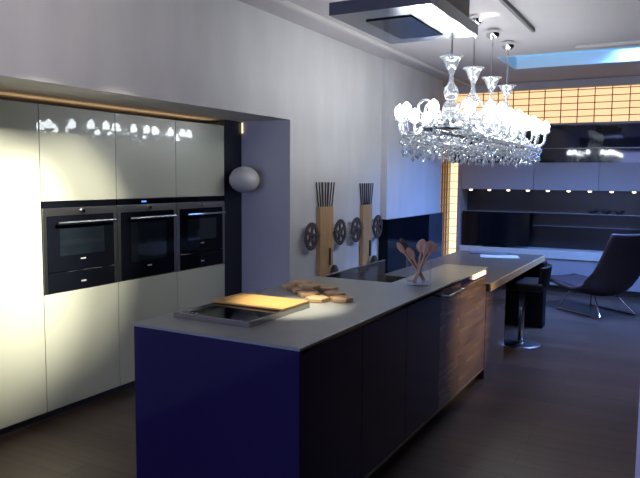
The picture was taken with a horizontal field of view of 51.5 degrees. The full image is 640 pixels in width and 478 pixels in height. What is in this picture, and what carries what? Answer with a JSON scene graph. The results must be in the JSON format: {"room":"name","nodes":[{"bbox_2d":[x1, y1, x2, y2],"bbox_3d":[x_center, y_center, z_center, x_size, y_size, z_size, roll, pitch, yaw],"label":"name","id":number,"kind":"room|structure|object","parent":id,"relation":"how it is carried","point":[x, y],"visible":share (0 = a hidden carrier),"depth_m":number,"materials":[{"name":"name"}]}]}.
{"room":"kitchen","nodes":[
{"label":"kitchen","id":0,"kind":"room"},
{"bbox_2d":[0,0,453,293],"bbox_3d":[-1.398,-0.354,5.149,1.385,2.970,13.700,3,6,29],"label":"wall","id":1,"kind":"structure","parent":0,"point":[312,107],"depth_m":5.84,"materials":[{"name":"paint"}]},
{"bbox_2d":[229,166,258,192],"bbox_3d":[-0.670,-0.531,5.939,0.288,0.236,0.272,-2,6,-21],"label":"globe lamp","id":2,"kind":"object","parent":1,"relation":"attached to","point":[244,179],"visible":1,"depth_m":5.84,"materials":[{"name":"white glass"}]},
{"bbox_2d":[304,182,346,276],"bbox_3d":[0.086,-0.060,6.431,0.167,0.974,0.857,3,6,29],"label":"post","id":3,"kind":"object","parent":1,"relation":"attached to","point":[323,228],"visible":0.98,"depth_m":6.45,"materials":[{"name":"brown wood"}]},
{"bbox_2d":[351,183,382,265],"bbox_3d":[0.544,-0.128,7.263,0.167,0.962,0.822,3,6,29],"label":"post","id":4,"kind":"object","parent":1,"relation":"attached to","point":[364,237],"visible":0.98,"depth_m":7.28,"materials":[{"name":"brown wood"}]},
{"bbox_2d":[378,214,428,273],"bbox_3d":[1.064,0.291,8.306,0.116,1.145,1.395,3,6,29],"label":"wall panel","id":5,"kind":"object","parent":1,"relation":"attached to","point":[412,229],"visible":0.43,"depth_m":7.98,"materials":[{"name":"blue glass"}]},
{"bbox_2d":[428,212,442,259],"bbox_3d":[1.570,0.217,9.149,0.042,1.145,0.565,3,6,29],"label":"wall panel","id":6,"kind":"object","parent":1,"relation":"attached to","point":[435,219],"visible":0.43,"depth_m":9.13,"materials":[{"name":"blue paint"}]},
{"bbox_2d":[440,135,449,255],"bbox_3d":[1.760,-0.614,9.835,0.028,2.085,0.896,3,6,29],"label":"lattice screen","id":7,"kind":"object","parent":1,"relation":"attached to","point":[444,204],"visible":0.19,"depth_m":10.08,"materials":[{"name":"brown wood"}]},
{"bbox_2d":[444,76,639,94],"bbox_3d":[4.602,-2.049,8.437,6.220,0.100,0.120,3,6,29],"label":"trim","id":8,"kind":"structure","parent":1,"relation":"attached to","point":[629,80],"depth_m":9.10,"materials":[{"name":"paint"}]},
{"bbox_2d":[0,291,639,477],"bbox_3d":[1.313,1.336,3.803,7.600,0.100,13.700,3,6,29],"label":"floor","id":9,"kind":"structure","parent":0,"point":[567,406],"depth_m":4.41,"materials":[{"name":"brown wood"}]},
{"bbox_2d":[0,99,46,435],"bbox_3d":[-2.194,0.185,4.141,0.570,2.070,0.645,3,6,29],"label":"tall cabinet","id":10,"kind":"object","parent":9,"relation":"on","point":[23,398],"visible":1,"depth_m":4.14,"materials":[{"name":"beige paint"}]},
{"bbox_2d":[38,104,119,419],"bbox_3d":[-1.883,0.136,4.704,0.570,2.070,0.645,3,6,29],"label":"tall cabinet","id":11,"kind":"object","parent":9,"relation":"on","point":[77,146],"visible":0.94,"depth_m":4.54,"materials":[{"name":"beige paint"}]},
{"bbox_2d":[41,200,117,294],"bbox_3d":[-1.833,0.028,4.666,0.564,0.602,0.635,3,6,29],"label":"oven","id":12,"kind":"object","parent":11,"relation":"in","point":[79,238],"visible":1,"depth_m":4.52,"materials":[{"name":"metal"}]},
{"bbox_2d":[114,113,176,392],"bbox_3d":[-1.573,0.086,5.267,0.570,2.070,0.645,3,6,29],"label":"tall cabinet","id":13,"kind":"object","parent":9,"relation":"on","point":[145,165],"visible":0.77,"depth_m":5.05,"materials":[{"name":"beige paint"}]},
{"bbox_2d":[115,198,176,281],"bbox_3d":[-1.522,-0.022,5.230,0.564,0.602,0.635,3,6,29],"label":"oven","id":14,"kind":"object","parent":13,"relation":"in","point":[146,228],"visible":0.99,"depth_m":5.08,"materials":[{"name":"metal"}]},
{"bbox_2d":[174,120,224,310],"bbox_3d":[-1.262,0.036,5.830,0.570,2.070,0.645,3,6,29],"label":"tall cabinet","id":15,"kind":"object","parent":9,"relation":"on","point":[199,147],"visible":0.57,"depth_m":5.64,"materials":[{"name":"beige paint"}]},
{"bbox_2d":[176,196,225,270],"bbox_3d":[-1.212,-0.071,5.793,0.564,0.602,0.635,3,6,29],"label":"oven","id":16,"kind":"object","parent":15,"relation":"in","point":[200,221],"visible":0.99,"depth_m":5.65,"materials":[{"name":"metal"}]},
{"bbox_2d":[220,120,241,296],"bbox_3d":[-0.816,-0.011,6.104,0.046,2.121,0.263,3,6,29],"label":"filler panel","id":17,"kind":"object","parent":9,"relation":"on","point":[232,129],"visible":0.64,"depth_m":6.06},
{"bbox_2d":[134,282,465,477],"bbox_3d":[0.075,0.806,3.954,0.979,0.906,2.242,3,6,29],"label":"base cabinet","id":18,"kind":"object","parent":9,"relation":"on","point":[342,405],"visible":0.88,"depth_m":3.08,"materials":[{"name":"paint"}]},
{"bbox_2d":[132,264,487,351],"bbox_3d":[0.220,0.319,4.230,0.930,0.012,2.950,3,6,29],"label":"countertop","id":19,"kind":"structure","parent":18,"relation":"on","point":[301,330],"depth_m":3.40,"materials":[{"name":"stone"}]},
{"bbox_2d":[174,302,309,327],"bbox_3d":[-0.392,0.367,3.444,0.455,0.026,0.570,3,6,29],"label":"sink","id":20,"kind":"object","parent":19,"relation":"in","point":[234,315],"visible":0.81,"depth_m":3.28,"materials":[{"name":"metal"}]},
{"bbox_2d":[212,293,308,310],"bbox_3d":[-0.320,0.336,3.573,0.454,0.013,0.270,3,6,29],"label":"chopping board","id":21,"kind":"object","parent":20,"relation":"on","point":[240,299],"visible":1,"depth_m":3.54,"materials":[{"name":"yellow wood"}]},
{"bbox_2d":[283,283,297,289],"bbox_3d":[-0.168,0.300,4.196,0.137,0.024,0.125,1,5,9],"label":"trivet","id":22,"kind":"object","parent":19,"relation":"on","point":[288,286],"visible":0.49,"depth_m":4.14,"materials":[{"name":"brown wood"}]},
{"bbox_2d":[290,280,311,285],"bbox_3d":[-0.119,0.277,4.179,0.137,0.024,0.125,1,5,9],"label":"trivet","id":23,"kind":"object","parent":22,"relation":"on","point":[294,282],"visible":0.74,"depth_m":4.16,"materials":[{"name":"brown wood"}]},
{"bbox_2d":[292,287,313,293],"bbox_3d":[-0.106,0.313,4.060,0.137,0.024,0.125,1,5,9],"label":"trivet","id":24,"kind":"object","parent":19,"relation":"on","point":[295,289],"visible":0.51,"depth_m":4.02,"materials":[{"name":"brown wood"}]},
{"bbox_2d":[298,283,319,289],"bbox_3d":[-0.066,0.290,4.047,0.137,0.024,0.125,1,5,9],"label":"trivet","id":25,"kind":"object","parent":24,"relation":"on","point":[305,286],"visible":1,"depth_m":4.01,"materials":[{"name":"brown wood"}]},
{"bbox_2d":[297,290,319,297],"bbox_3d":[-0.067,0.326,3.925,0.137,0.024,0.125,1,5,9],"label":"trivet","id":26,"kind":"object","parent":19,"relation":"on","point":[302,294],"visible":0.79,"depth_m":3.90,"materials":[{"name":"brown wood"}]},
{"bbox_2d":[306,295,328,302],"bbox_3d":[-0.014,0.341,3.772,0.137,0.024,0.125,1,5,9],"label":"trivet","id":27,"kind":"object","parent":19,"relation":"on","point":[313,298],"visible":0.97,"depth_m":3.73,"materials":[{"name":"brown wood"}]},
{"bbox_2d":[316,285,337,291],"bbox_3d":[0.044,0.308,4.126,0.137,0.024,0.125,1,5,9],"label":"trivet","id":28,"kind":"object","parent":19,"relation":"on","point":[323,288],"visible":0.79,"depth_m":4.09,"materials":[{"name":"brown wood"}]},
{"bbox_2d":[323,290,345,296],"bbox_3d":[0.086,0.327,3.933,0.137,0.024,0.125,1,5,9],"label":"trivet","id":29,"kind":"object","parent":19,"relation":"on","point":[331,292],"visible":0.73,"depth_m":3.91,"materials":[{"name":"brown wood"}]},
{"bbox_2d":[329,295,352,302],"bbox_3d":[0.120,0.341,3.778,0.137,0.024,0.125,1,5,9],"label":"trivet","id":30,"kind":"object","parent":19,"relation":"on","point":[336,298],"visible":1,"depth_m":3.74,"materials":[{"name":"brown wood"}]},
{"bbox_2d":[326,260,384,281],"bbox_3d":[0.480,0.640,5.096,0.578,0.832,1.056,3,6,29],"label":"cooktop","id":31,"kind":"object","parent":19,"relation":"on","point":[374,271],"visible":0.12,"depth_m":5.29,"materials":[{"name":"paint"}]},
{"bbox_2d":[408,275,431,285],"bbox_3d":[0.649,0.217,4.357,0.168,0.172,0.168,3,6,29],"label":"glass jar","id":32,"kind":"object","parent":19,"relation":"on","point":[418,281],"visible":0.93,"depth_m":4.35,"materials":[{"name":"white"}]},
{"bbox_2d":[397,242,424,280],"bbox_3d":[0.599,0.149,4.365,0.196,0.256,0.015,0,5,-1],"label":"wooden spoon","id":33,"kind":"object","parent":32,"relation":"in","point":[400,246],"visible":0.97,"depth_m":4.36,"materials":[{"name":"brown wood"}]},
{"bbox_2d":[399,238,422,279],"bbox_3d":[0.607,0.134,4.395,0.167,0.280,0.015,0,5,0],"label":"wooden spoon","id":34,"kind":"object","parent":32,"relation":"in","point":[402,241],"visible":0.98,"depth_m":4.38,"materials":[{"name":"wood"}]},
{"bbox_2d":[406,247,425,279],"bbox_3d":[0.633,0.165,4.382,0.134,0.221,0.015,0,5,0],"label":"wooden spoon","id":35,"kind":"object","parent":32,"relation":"in","point":[409,251],"visible":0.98,"depth_m":4.37,"materials":[{"name":"brown wood"}]},
{"bbox_2d":[416,239,426,269],"bbox_3d":[0.665,0.138,4.349,0.074,0.277,0.015,0,5,0],"label":"wooden spoon","id":36,"kind":"object","parent":32,"relation":"in","point":[421,242],"visible":0.78,"depth_m":4.34,"materials":[{"name":"brown wood"}]},
{"bbox_2d":[415,243,431,281],"bbox_3d":[0.672,0.152,4.306,0.108,0.260,0.014,0,5,0],"label":"wooden spatula","id":37,"kind":"object","parent":32,"relation":"in","point":[426,248],"visible":1,"depth_m":4.30,"materials":[{"name":"brown wood"}]},
{"bbox_2d":[412,242,438,281],"bbox_3d":[0.686,0.149,4.321,0.173,0.265,0.014,0,5,0],"label":"wooden spatula","id":38,"kind":"object","parent":32,"relation":"in","point":[434,245],"visible":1,"depth_m":4.31,"materials":[{"name":"brown wood"}]},
{"bbox_2d":[449,163,457,253],"bbox_3d":[2.066,-0.253,10.275,0.111,1.840,0.068,3,6,29],"label":"column","id":39,"kind":"structure","parent":9,"relation":"on","point":[454,168],"depth_m":10.23,"materials":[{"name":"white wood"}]},
{"bbox_2d":[456,163,467,251],"bbox_3d":[2.253,-0.256,10.434,0.056,1.860,0.530,3,6,29],"label":"end panel","id":40,"kind":"object","parent":9,"relation":"on","point":[462,194],"visible":0.26,"depth_m":10.21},
{"bbox_2d":[385,250,546,378],"bbox_3d":[1.532,0.635,6.602,0.988,0.781,2.374,3,6,29],"label":"table","id":41,"kind":"object","parent":9,"relation":"on","point":[502,305],"visible":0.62,"depth_m":6.44,"materials":[{"name":"brown wood"}]},
{"bbox_2d":[470,250,509,254],"bbox_3d":[1.923,0.158,7.509,0.400,0.008,0.270,3,6,26],"label":"magazine","id":42,"kind":"object","parent":41,"relation":"on","point":[475,251],"visible":1,"depth_m":7.50,"materials":[{"name":"white paper"}]},
{"bbox_2d":[480,254,519,258],"bbox_3d":[1.931,0.191,7.152,0.400,0.008,0.270,2,5,11],"label":"magazine","id":43,"kind":"object","parent":41,"relation":"on","point":[481,255],"visible":1,"depth_m":7.13,"materials":[{"name":"paper"}]},
{"bbox_2d":[449,270,485,402],"bbox_3d":[1.012,0.706,5.115,0.340,0.906,0.697,3,6,29],"label":"base cabinet","id":44,"kind":"object","parent":9,"relation":"on","point":[473,299],"visible":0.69,"depth_m":5.00,"materials":[{"name":"wood"}]},
{"bbox_2d":[504,263,551,348],"bbox_3d":[1.997,0.641,6.491,0.484,0.798,0.460,3,6,29],"label":"bar stool","id":45,"kind":"object","parent":9,"relation":"on","point":[522,284],"visible":0.84,"depth_m":6.40,"materials":[{"name":"leather"}]},
{"bbox_2d":[459,244,639,298],"bbox_3d":[3.980,0.475,9.535,3.900,0.600,0.550,3,6,29],"label":"sideboard","id":46,"kind":"object","parent":9,"relation":"on","point":[563,261],"visible":0.26,"depth_m":9.51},
{"bbox_2d":[462,211,529,247],"bbox_3d":[2.645,-0.147,10.021,1.010,0.524,0.130,3,6,29],"label":"television","id":47,"kind":"object","parent":46,"relation":"on","point":[490,229],"visible":1,"depth_m":9.98,"materials":[{"name":"glass"},{"name":"plastic"}]},
{"bbox_2d":[467,189,639,250],"bbox_3d":[4.037,-0.264,9.559,3.900,0.864,0.020,3,6,29],"label":"panel","id":48,"kind":"object","parent":46,"relation":"on","point":[574,201],"visible":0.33,"depth_m":9.76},
{"bbox_2d":[463,209,639,215],"bbox_3d":[3.930,-0.354,9.448,3.790,0.010,0.258,3,6,29],"label":"glass shelf","id":49,"kind":"object","parent":48,"relation":"attached to","point":[467,209],"visible":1,"depth_m":9.70,"materials":[{"name":"glass"}]},
{"bbox_2d":[600,210,610,213],"bbox_3d":[4.036,-0.379,9.378,0.140,0.052,0.140,3,6,29],"label":"bowl","id":50,"kind":"object","parent":49,"relation":"on","point":[602,211],"visible":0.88,"depth_m":9.35,"materials":[{"name":"black ceramic"}]},
{"bbox_2d":[533,224,639,229],"bbox_3d":[4.399,-0.140,9.243,2.750,0.015,0.198,3,6,29],"label":"metal shelf","id":51,"kind":"object","parent":48,"relation":"attached to","point":[534,224],"visible":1,"depth_m":9.52,"materials":[{"name":"metal"}]},
{"bbox_2d":[550,233,639,318],"bbox_3d":[3.380,0.393,8.152,0.794,1.026,1.205,-2,6,-23],"label":"lounge chair","id":52,"kind":"object","parent":9,"relation":"on","point":[617,269],"visible":0.99,"depth_m":7.70,"materials":[{"name":"leather"}]},
{"bbox_2d":[550,275,587,293],"bbox_3d":[3.312,0.560,8.321,0.582,0.114,0.694,-2,6,-23],"label":"seat cushion","id":53,"kind":"object","parent":52,"relation":"on","point":[565,280],"depth_m":8.35,"materials":[{"name":"leather"}]},
{"bbox_2d":[238,0,639,86],"bbox_3d":[1.339,-1.741,3.518,7.600,0.140,13.700,3,6,29],"label":"ceiling","id":54,"kind":"structure","parent":0,"point":[559,25],"depth_m":6.29,"materials":[{"name":"paint"}]},
{"bbox_2d":[271,0,473,86],"bbox_3d":[0.134,-1.878,5.830,0.040,0.035,8.600,3,6,29],"label":"trim","id":55,"kind":"structure","parent":54,"relation":"attached to","point":[285,3],"depth_m":6.24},
{"bbox_2d":[329,0,477,43],"bbox_3d":[0.561,-1.540,4.199,0.635,0.397,0.950,3,6,29],"label":"extractor hood","id":56,"kind":"object","parent":54,"relation":"attached to","point":[390,21],"visible":1,"depth_m":4.05,"materials":[{"name":"metal"}]},
{"bbox_2d":[393,14,550,166],"bbox_3d":[1.422,-1.264,5.811,0.874,1.228,2.738,3,6,29],"label":"chandelier","id":57,"kind":"object","parent":54,"relation":"hanging from","point":[492,134],"visible":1,"depth_m":5.35,"materials":[{"name":"clear glass"}]},
{"bbox_2d":[499,0,534,31],"bbox_3d":[1.552,-1.816,5.300,0.030,0.034,1.530,3,6,29],"label":"track rail","id":58,"kind":"object","parent":54,"relation":"attached to","point":[505,3],"visible":1,"depth_m":5.36,"materials":[{"name":"grey metal"}]},
{"bbox_2d":[496,46,639,68],"bbox_3d":[3.856,-2.026,6.864,3.820,0.140,0.910,3,6,29],"label":"window","id":59,"kind":"structure","parent":54,"relation":"attached to","point":[621,55],"depth_m":7.79,"materials":[{"name":"glass"}]},
{"bbox_2d":[575,40,639,48],"bbox_3d":[3.396,-1.894,6.276,1.850,0.029,0.030,3,6,29],"label":"track rail","id":60,"kind":"object","parent":54,"relation":"attached to","point":[636,41],"visible":1,"depth_m":6.56,"materials":[{"name":"white metal"}]},
{"bbox_2d":[635,393,639,477],"bbox_3d":[1.085,-0.028,1.862,0.282,2.970,0.300,3,6,29],"label":"column","id":61,"kind":"structure","parent":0,"point":[637,468],"depth_m":1.85,"materials":[{"name":"paint"}]},
{"bbox_3d":[5.092,-0.681,9.273,6.420,2.970,0.200,3,6,29],"label":"wall","id":62,"kind":"structure","parent":0,"visible":0},
{"bbox_2d":[462,163,533,189],"bbox_3d":[2.755,-0.956,10.096,1.065,0.390,0.530,3,6,29],"label":"upper cabinet","id":63,"kind":"object","parent":62,"relation":"attached to","point":[500,176],"visible":0.74,"depth_m":9.86,"materials":[{"name":"white laminate"}]},
{"bbox_2d":[453,124,639,162],"bbox_3d":[4.793,-1.287,8.858,6.190,0.523,0.040,3,6,29],"label":"glass band","id":64,"kind":"object","parent":63,"relation":"on","point":[617,135],"visible":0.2,"depth_m":9.40,"materials":[{"name":"black glass"}]},
{"bbox_2d":[473,147,639,149],"bbox_3d":[4.806,-1.217,8.775,5.900,0.013,0.098,3,6,29],"label":"ledge","id":65,"kind":"object","parent":64,"relation":"attached to","point":[595,147],"visible":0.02,"depth_m":9.27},
{"bbox_2d":[481,121,639,127],"bbox_3d":[4.739,-1.551,8.731,6.190,0.024,0.188,3,6,29],"label":"trim","id":66,"kind":"structure","parent":62,"relation":"attached to","point":[617,122],"depth_m":9.20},
{"bbox_2d":[454,85,639,123],"bbox_3d":[4.730,-1.839,8.690,6.116,0.562,0.028,3,6,29],"label":"lattice screen","id":67,"kind":"object","parent":66,"relation":"on","point":[607,103],"visible":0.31,"depth_m":9.33,"materials":[{"name":"brown wood"}]},
{"bbox_2d":[533,163,599,190],"bbox_3d":[3.605,-0.906,9.632,0.871,0.390,0.530,3,6,29],"label":"upper cabinet","id":68,"kind":"object","parent":62,"relation":"attached to","point":[547,176],"visible":0.98,"depth_m":9.39,"materials":[{"name":"white laminate"}]},
{"bbox_2d":[598,162,639,190],"bbox_3d":[4.370,-0.861,9.214,0.871,0.390,0.530,3,6,29],"label":"upper cabinet","id":69,"kind":"object","parent":62,"relation":"attached to","point":[613,176],"visible":1,"depth_m":9.06,"materials":[{"name":"white laminate"}]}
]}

